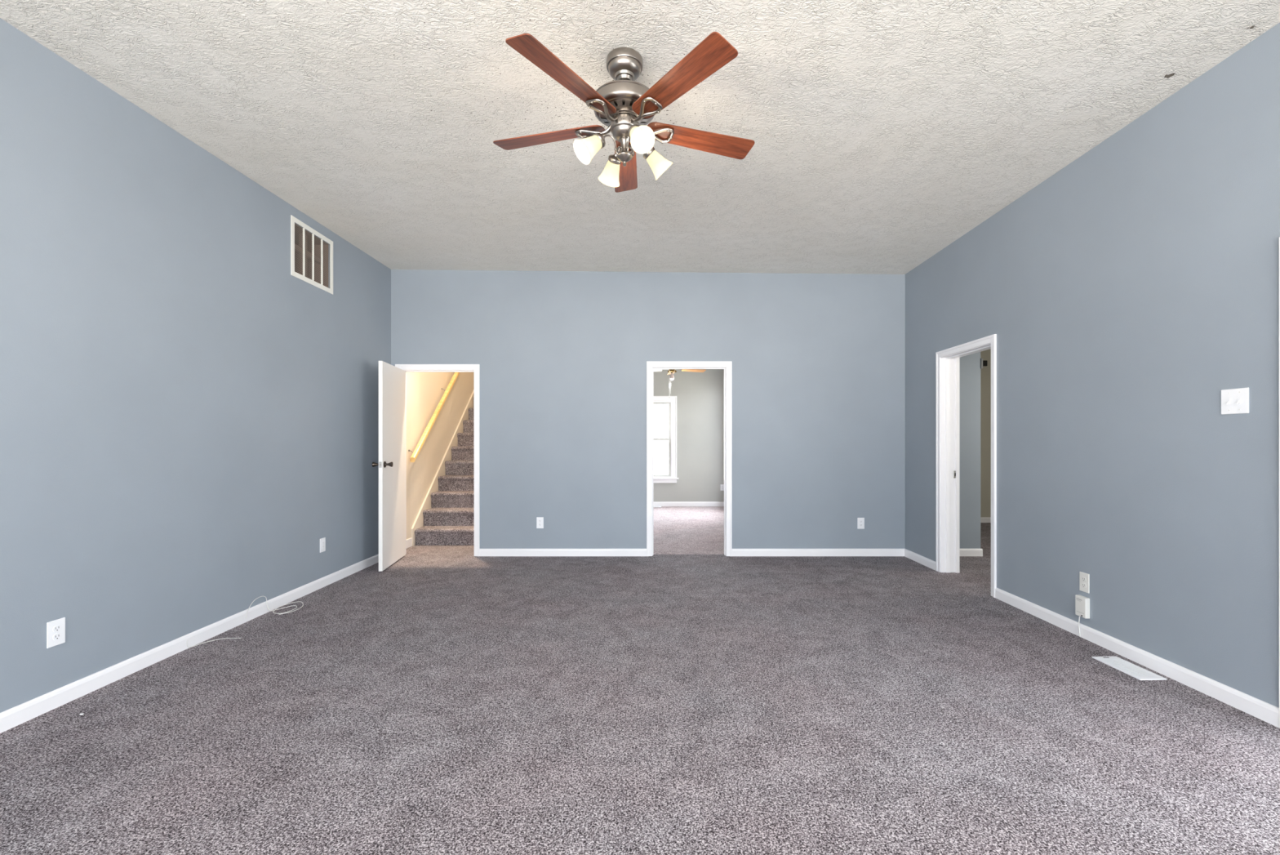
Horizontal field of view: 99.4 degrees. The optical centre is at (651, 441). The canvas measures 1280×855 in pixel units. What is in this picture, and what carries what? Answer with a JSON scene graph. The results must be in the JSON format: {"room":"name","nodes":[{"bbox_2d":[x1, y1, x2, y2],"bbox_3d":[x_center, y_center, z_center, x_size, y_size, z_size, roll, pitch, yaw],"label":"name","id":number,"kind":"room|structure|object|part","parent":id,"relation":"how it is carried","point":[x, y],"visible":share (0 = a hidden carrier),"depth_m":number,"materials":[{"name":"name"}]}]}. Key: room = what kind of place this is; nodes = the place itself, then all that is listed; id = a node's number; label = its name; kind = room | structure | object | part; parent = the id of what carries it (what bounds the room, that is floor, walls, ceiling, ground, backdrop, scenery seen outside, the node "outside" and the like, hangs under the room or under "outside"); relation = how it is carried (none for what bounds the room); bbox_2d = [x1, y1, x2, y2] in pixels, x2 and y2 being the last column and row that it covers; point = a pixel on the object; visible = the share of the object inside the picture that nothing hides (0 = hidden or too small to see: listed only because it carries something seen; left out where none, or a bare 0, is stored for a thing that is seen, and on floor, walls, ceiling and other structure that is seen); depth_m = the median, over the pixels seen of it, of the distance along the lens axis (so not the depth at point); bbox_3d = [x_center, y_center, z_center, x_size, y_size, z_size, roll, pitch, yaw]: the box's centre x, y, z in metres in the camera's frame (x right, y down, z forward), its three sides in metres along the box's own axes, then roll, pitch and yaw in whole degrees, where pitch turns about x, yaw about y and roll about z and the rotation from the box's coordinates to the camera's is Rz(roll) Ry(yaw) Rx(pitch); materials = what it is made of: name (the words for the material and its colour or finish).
{"room":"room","nodes":[
{"label":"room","id":0,"kind":"room"},
{"bbox_2d":[0,17,391,712],"bbox_3d":[-2.849,-0.318,1.313,0.110,3.135,9.428,0,0,-1],"label":"wall","id":1,"kind":"structure","parent":0,"point":[186,417],"depth_m":3.02,"materials":[{"name":"blue paint"}]},
{"bbox_2d":[46,617,65,648],"bbox_3d":[-2.802,0.900,2.554,0.009,0.121,0.079,0,0,-1],"label":"wall outlet","id":2,"kind":"object","parent":1,"relation":"attached to","point":[55,629],"visible":1,"depth_m":2.55,"materials":[{"name":"white plastic"}]},
{"bbox_2d":[53,624,61,631],"bbox_3d":[-2.799,0.880,2.554,0.003,0.027,0.034,0,0,-1],"label":"receptacle","id":3,"kind":"object","parent":2,"relation":"attached to","point":[56,628],"depth_m":2.55,"materials":[{"name":"white plastic"}]},
{"bbox_2d":[53,632,61,639],"bbox_3d":[-2.799,0.919,2.554,0.003,0.027,0.034,0,0,-1],"label":"receptacle","id":4,"kind":"object","parent":2,"relation":"attached to","point":[56,636],"depth_m":2.55,"materials":[{"name":"white plastic"}]},
{"bbox_2d":[0,553,378,733],"bbox_3d":[-2.786,1.209,1.258,0.014,0.082,9.316,0,0,-1],"label":"baseboard","id":5,"kind":"structure","parent":1,"relation":"attached to","point":[16,715],"depth_m":3.03,"materials":[{"name":"white paint"}]},
{"bbox_2d":[290,214,333,294],"bbox_3d":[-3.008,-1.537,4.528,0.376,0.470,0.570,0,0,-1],"label":"air vent","id":6,"kind":"object","parent":1,"relation":"in","point":[309,257],"visible":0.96,"depth_m":4.57,"materials":[{"name":"white metal"}]},
{"bbox_2d":[320,537,325,552],"bbox_3d":[-2.823,0.889,4.660,0.009,0.119,0.076,0,0,-1],"label":"wall outlet","id":7,"kind":"object","parent":1,"relation":"attached to","point":[322,540],"visible":1,"depth_m":4.65,"materials":[{"name":"white plastic"}]},
{"bbox_2d":[406,372,474,539],"bbox_3d":[-2.920,-1.550,8.447,0.100,5.600,4.843,0,0,0],"label":"wall","id":8,"kind":"structure","parent":0,"point":[424,392],"depth_m":6.92,"materials":[{"name":"beige paint"}]},
{"bbox_2d":[406,537,412,547],"bbox_3d":[-2.865,1.200,6.269,0.013,0.100,0.483,0,0,0],"label":"baseboard","id":9,"kind":"structure","parent":8,"relation":"attached to","point":[409,541],"depth_m":6.41,"materials":[{"name":"white paint"}]},
{"bbox_2d":[408,372,459,462],"bbox_3d":[-2.820,-1.129,7.973,0.100,2.749,3.255,0,0,0],"label":"handrail","id":10,"kind":"object","parent":8,"relation":"attached to","point":[425,433],"visible":0.59,"depth_m":6.92,"materials":[{"name":"yellow wood"}]},
{"bbox_2d":[0,506,1279,854],"bbox_3d":[1.400,1.288,4.195,9.000,0.083,15.410,0,0,0],"label":"floor","id":11,"kind":"structure","parent":0,"point":[442,700],"depth_m":2.35,"materials":[{"name":"carpet"}]},
{"bbox_2d":[186,637,240,647],"bbox_3d":[-2.715,1.221,3.371,0.262,0.053,0.064,0,0,-40],"label":"wire","id":12,"kind":"object","parent":11,"relation":"on","point":[224,637],"visible":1,"depth_m":3.38,"materials":[{"name":"white"}]},
{"bbox_2d":[245,595,303,617],"bbox_3d":[-2.723,1.179,3.942,0.173,0.134,0.434,0,0,18],"label":"cable","id":13,"kind":"object","parent":11,"relation":"on","point":[260,596],"visible":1,"depth_m":3.96,"materials":[{"name":"white plastic"}]},
{"bbox_2d":[411,389,474,546],"bbox_3d":[-2.366,-0.252,8.187,1.006,3.002,3.424,0,0,0],"label":"staircase","id":14,"kind":"structure","parent":11,"relation":"on","point":[446,515],"depth_m":7.01,"materials":[{"name":"carpet"}]},
{"bbox_2d":[1092,656,1166,679],"bbox_3d":[2.625,1.246,2.990,0.145,0.008,0.300,0,0,-2],"label":"floor vent","id":15,"kind":"object","parent":11,"relation":"in","point":[1134,670],"visible":1,"depth_m":2.97,"materials":[{"name":"white plastic"}]},
{"bbox_2d":[0,0,1279,274],"bbox_3d":[-0.025,-1.864,1.248,5.950,0.266,9.536,0,0,0],"label":"ceiling","id":16,"kind":"structure","parent":0,"point":[884,133],"depth_m":2.97,"materials":[{"name":"white paint"}]},
{"bbox_2d":[493,31,755,192],"bbox_3d":[-0.130,-1.562,2.649,1.371,0.535,1.311,0,0,0],"label":"ceiling fan","id":17,"kind":"object","parent":16,"relation":"hanging from","point":[624,105],"visible":1,"depth_m":2.51,"materials":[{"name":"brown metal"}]},
{"bbox_3d":[-0.508,-1.518,2.709,0.575,0.006,0.139,0,12,16],"label":"blade","id":18,"kind":"part","parent":17,"relation":"part of","materials":[{"name":"brown wood"}]},
{"bbox_3d":[-0.349,-1.518,2.273,0.139,0.006,0.575,14,8,33],"label":"blade","id":19,"kind":"part","parent":17,"relation":"part of","materials":[{"name":"brown wood"}]},
{"bbox_3d":[-0.275,-1.382,2.532,0.092,0.055,0.055,-44,17,-19],"label":"bulb","id":20,"kind":"part","parent":17,"relation":"part of","materials":[{"name":"white glass"}]},
{"bbox_3d":[-0.284,-1.373,2.527,0.111,0.115,0.115,-44,17,-19],"label":"lamp shade","id":21,"kind":"part","parent":17,"relation":"part of","materials":[{"name":"white glass"}]},
{"bbox_3d":[-0.201,-1.373,2.756,0.115,0.115,0.111,0,-41,-25],"label":"lamp shade","id":22,"kind":"part","parent":17,"relation":"part of","materials":[{"name":"white glass"}]},
{"bbox_3d":[-0.194,-1.407,2.571,0.083,0.087,0.015,0,0,-23],"label":"light arm","id":23,"kind":"part","parent":17,"relation":"part of","materials":[{"name":"grey metal"}]},
{"bbox_3d":[-0.142,-1.518,2.994,0.139,0.006,0.575,-12,0,-2],"label":"blade","id":24,"kind":"part","parent":17,"relation":"part of","materials":[{"name":"brown wood"}]},
{"bbox_3d":[-0.099,-1.407,2.534,0.015,0.087,0.083,0,0,-23],"label":"light arm","id":25,"kind":"part","parent":17,"relation":"part of","materials":[{"name":"grey metal"}]},
{"bbox_3d":[-0.060,-1.382,2.453,0.055,0.055,0.092,0,41,-25],"label":"bulb","id":26,"kind":"part","parent":17,"relation":"part of","materials":[{"name":"white glass"}]},
{"bbox_3d":[-0.056,-1.373,2.444,0.115,0.115,0.111,0,41,-25],"label":"lamp shade","id":27,"kind":"part","parent":17,"relation":"part of","materials":[{"name":"white glass"}]},
{"bbox_3d":[0.027,-1.373,2.673,0.111,0.115,0.115,44,-17,-19],"label":"lamp shade","id":28,"kind":"part","parent":17,"relation":"part of","materials":[{"name":"white glass"}]},
{"bbox_3d":[0.114,-1.518,2.289,0.139,0.006,0.575,15,-9,-37],"label":"blade","id":29,"kind":"part","parent":17,"relation":"part of","materials":[{"name":"brown wood"}]},
{"bbox_3d":[0.242,-1.518,2.735,0.575,0.006,0.139,0,-12,-20],"label":"blade","id":30,"kind":"part","parent":17,"relation":"part of","materials":[{"name":"brown wood"}]},
{"bbox_2d":[391,269,980,548],"bbox_3d":[0.376,-0.318,5.971,6.432,3.135,0.110,0,0,0],"label":"wall","id":31,"kind":"structure","parent":0,"point":[818,360],"depth_m":5.92,"materials":[{"name":"blue paint"}]},
{"bbox_2d":[372,360,405,571],"bbox_3d":[-2.640,0.235,5.534,0.180,2.006,0.764,0,0,-9],"label":"door","id":32,"kind":"structure","parent":31,"relation":"in","point":[392,379],"depth_m":5.46,"materials":[{"name":"white paint"}]},
{"bbox_3d":[-2.645,0.222,5.221,0.072,0.062,0.062,0,0,-9],"label":"knob","id":33,"kind":"part","parent":32,"relation":"part of","materials":[{"name":"brown metal"}]},
{"bbox_3d":[-2.538,0.222,5.238,0.072,0.062,0.062,0,0,-9],"label":"knob","id":34,"kind":"part","parent":32,"relation":"part of","materials":[{"name":"brown metal"}]},
{"bbox_2d":[395,364,479,555],"bbox_3d":[-2.330,0.205,5.962,0.917,2.089,0.129,0,0,0],"label":"trim","id":35,"kind":"structure","parent":31,"relation":"attached to","point":[475,368],"depth_m":5.90,"materials":[{"name":"white paint"}]},
{"bbox_3d":[-2.330,-0.809,5.907,0.873,0.060,0.019,0,0,0],"label":"head casing","id":36,"kind":"part","parent":35,"relation":"part of","materials":[{"name":"white paint"}]},
{"bbox_3d":[-1.902,0.205,5.907,0.060,2.089,0.019,0,0,0],"label":"casing","id":37,"kind":"part","parent":35,"relation":"part of","materials":[{"name":"white paint"}]},
{"bbox_2d":[536,516,543,528],"bbox_3d":[-1.214,0.886,5.912,0.076,0.122,0.009,0,0,0],"label":"wall outlet","id":38,"kind":"object","parent":31,"relation":"attached to","point":[540,520],"visible":1,"depth_m":5.91,"materials":[{"name":"white plastic"}]},
{"bbox_2d":[646,360,732,555],"bbox_3d":[0.412,0.190,5.968,0.928,2.121,0.143,0,0,0],"label":"trim","id":39,"kind":"structure","parent":31,"relation":"attached to","point":[726,366],"depth_m":5.90,"materials":[{"name":"white paint"}]},
{"bbox_3d":[-0.022,0.190,5.907,0.060,2.121,0.019,0,0,0],"label":"casing","id":40,"kind":"part","parent":39,"relation":"part of","materials":[{"name":"white paint"}]},
{"bbox_3d":[0.412,-0.841,5.907,0.884,0.060,0.019,0,0,0],"label":"head casing","id":41,"kind":"part","parent":39,"relation":"part of","materials":[{"name":"white paint"}]},
{"bbox_3d":[0.846,0.190,5.907,0.060,2.121,0.019,0,0,0],"label":"casing","id":42,"kind":"part","parent":39,"relation":"part of","materials":[{"name":"white paint"}]},
{"bbox_2d":[479,548,904,555],"bbox_3d":[-0.036,1.209,5.909,5.607,0.082,0.014,0,0,0],"label":"baseboard","id":43,"kind":"structure","parent":31,"relation":"attached to","point":[482,552],"depth_m":5.90,"materials":[{"name":"white paint"}]},
{"bbox_2d":[857,517,864,528],"bbox_3d":[2.284,0.892,5.912,0.076,0.122,0.009,0,0,0],"label":"wall outlet","id":44,"kind":"object","parent":31,"relation":"attached to","point":[860,521],"visible":1,"depth_m":5.91,"materials":[{"name":"white plastic"}]},
{"bbox_2d":[960,548,982,555],"bbox_3d":[3.262,1.209,5.964,0.688,0.082,0.124,0,0,0],"label":"baseboard","id":45,"kind":"structure","parent":31,"relation":"attached to","point":[963,552],"depth_m":5.90,"materials":[{"name":"white paint"}]},
{"bbox_2d":[980,358,982,368],"bbox_3d":[3.602,-0.850,5.956,0.020,0.110,0.100,0,0,0],"label":"junction box","id":46,"kind":"object","parent":31,"relation":"attached to","point":[981,359],"visible":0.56,"depth_m":5.91,"materials":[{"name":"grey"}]},
{"bbox_2d":[653,368,724,501],"bbox_3d":[-0.188,-0.200,10.480,3.425,2.900,0.120,0,0,0],"label":"wall","id":47,"kind":"structure","parent":0,"point":[700,395],"depth_m":10.42,"materials":[{"name":"grey paint"}]},
{"bbox_2d":[653,395,678,482],"bbox_3d":[-0.025,-0.035,10.453,1.096,1.665,0.175,0,0,0],"label":"window","id":48,"kind":"structure","parent":47,"relation":"in","point":[671,401],"depth_m":10.40,"materials":[{"name":"white paint"}]},
{"bbox_3d":[-0.025,-0.389,10.509,0.806,0.739,0.030,0,0,0],"label":"sash","id":49,"kind":"part","parent":48,"relation":"part of","materials":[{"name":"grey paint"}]},
{"bbox_3d":[-0.025,0.310,10.477,0.806,0.739,0.030,0,0,0],"label":"sash","id":50,"kind":"part","parent":48,"relation":"part of","materials":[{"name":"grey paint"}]},
{"bbox_3d":[-0.025,-0.039,10.480,0.850,1.482,0.120,0,0,0],"label":"frame","id":51,"kind":"part","parent":48,"relation":"part of","materials":[{"name":"white paint"}]},
{"bbox_2d":[653,501,724,506],"bbox_3d":[-0.168,1.204,10.413,3.185,0.092,0.014,0,0,0],"label":"baseboard","id":52,"kind":"structure","parent":47,"relation":"attached to","point":[655,503],"depth_m":10.41,"materials":[{"name":"white paint"}]},
{"bbox_2d":[720,484,724,490],"bbox_3d":[1.362,0.885,10.416,0.072,0.118,0.009,0,0,0],"label":"wall outlet","id":53,"kind":"object","parent":47,"relation":"attached to","point":[722,485],"visible":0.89,"depth_m":10.41,"materials":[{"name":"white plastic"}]},
{"bbox_2d":[980,348,991,516],"bbox_3d":[4.250,-0.200,8.410,3.300,2.900,0.100,0,0,0],"label":"wall","id":54,"kind":"structure","parent":0,"point":[985,372],"depth_m":8.36,"materials":[{"name":"beige paint"}]},
{"bbox_2d":[982,360,986,365],"bbox_3d":[5.122,-1.200,8.342,0.073,0.084,0.035,0,0,0],"label":"wall box","id":55,"kind":"object","parent":54,"relation":"attached to","point":[984,362],"visible":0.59,"depth_m":8.33,"materials":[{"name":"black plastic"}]},
{"bbox_2d":[980,516,991,522],"bbox_3d":[4.400,1.209,8.353,2.800,0.082,0.014,0,0,0],"label":"baseboard","id":56,"kind":"structure","parent":54,"relation":"attached to","point":[983,519],"depth_m":8.35,"materials":[{"name":"white paint"}]},
{"bbox_2d":[905,22,1279,707],"bbox_3d":[2.827,-0.310,1.258,0.155,3.120,9.317,0,0,0],"label":"wall","id":57,"kind":"structure","parent":0,"point":[1136,284],"depth_m":3.06,"materials":[{"name":"blue paint"}]},
{"bbox_2d":[935,333,996,597],"bbox_3d":[2.837,0.196,4.787,0.190,2.109,0.903,0,0,0],"label":"trim","id":58,"kind":"structure","parent":57,"relation":"attached to","point":[947,361],"depth_m":5.17,"materials":[{"name":"white paint"}]},
{"bbox_3d":[2.755,0.196,5.209,0.019,2.109,0.060,0,0,0],"label":"casing","id":59,"kind":"part","parent":58,"relation":"part of","materials":[{"name":"white paint"}]},
{"bbox_3d":[2.753,-0.829,4.787,0.019,0.060,0.859,0,0,0],"label":"head casing","id":60,"kind":"part","parent":58,"relation":"part of","materials":[{"name":"white paint"}]},
{"bbox_3d":[2.752,0.196,4.366,0.019,2.109,0.060,0,0,0],"label":"casing","id":61,"kind":"part","parent":58,"relation":"part of","materials":[{"name":"white paint"}]},
{"bbox_2d":[1075,594,1089,636],"bbox_3d":[2.742,1.116,3.450,0.031,0.260,0.084,0,0,0],"label":"box","id":62,"kind":"object","parent":57,"relation":"attached to","point":[1082,602],"visible":1,"depth_m":3.44,"materials":[{"name":"white plastic"}]},
{"bbox_2d":[1079,571,1089,593],"bbox_3d":[2.753,0.896,3.450,0.009,0.122,0.076,0,0,0],"label":"wall outlet","id":63,"kind":"object","parent":57,"relation":"attached to","point":[1084,578],"visible":1,"depth_m":3.45,"materials":[{"name":"white plastic"}]},
{"bbox_2d":[904,548,1279,727],"bbox_3d":[2.742,1.209,1.258,0.014,0.082,9.315,0,0,0],"label":"baseboard","id":64,"kind":"structure","parent":57,"relation":"attached to","point":[1268,713],"depth_m":2.98,"materials":[{"name":"white paint"}]},
{"bbox_2d":[1221,387,1248,414],"bbox_3d":[2.745,-0.189,2.558,0.019,0.119,0.121,0,0,0],"label":"light switch","id":65,"kind":"object","parent":57,"relation":"attached to","point":[1233,401],"visible":1,"depth_m":2.55,"materials":[{"name":"white plastic"}]},
{"bbox_2d":[1279,236,1279,728],"bbox_3d":[2.803,0.180,1.358,0.150,2.140,2.016,0,0,0],"label":"door","id":66,"kind":"structure","parent":57,"relation":"in","point":[1279,237],"depth_m":2.36,"materials":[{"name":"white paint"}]},
{"bbox_3d":[-0.128,-1.600,8.284,3.345,0.100,4.513,0,0,0],"label":"ceiling","id":67,"kind":"structure","parent":0,"visible":0},
{"bbox_2d":[653,368,706,394],"bbox_3d":[0.311,-1.102,8.239,1.051,0.896,1.002,0,0,0],"label":"ceiling fan","id":68,"kind":"object","parent":67,"relation":"hanging from","point":[670,371],"visible":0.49,"depth_m":8.24,"materials":[{"name":"gold metal"}]},
{"bbox_3d":[0.311,-0.982,8.200,0.070,0.116,0.070,0,0,0],"label":"bulb","id":69,"kind":"part","parent":68,"relation":"part of","materials":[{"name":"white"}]},
{"bbox_3d":[0.644,-1.085,8.308,0.380,0.006,0.120,0,-12,-18],"label":"blade","id":70,"kind":"part","parent":68,"relation":"part of","materials":[{"name":"brown wood"}]}
]}

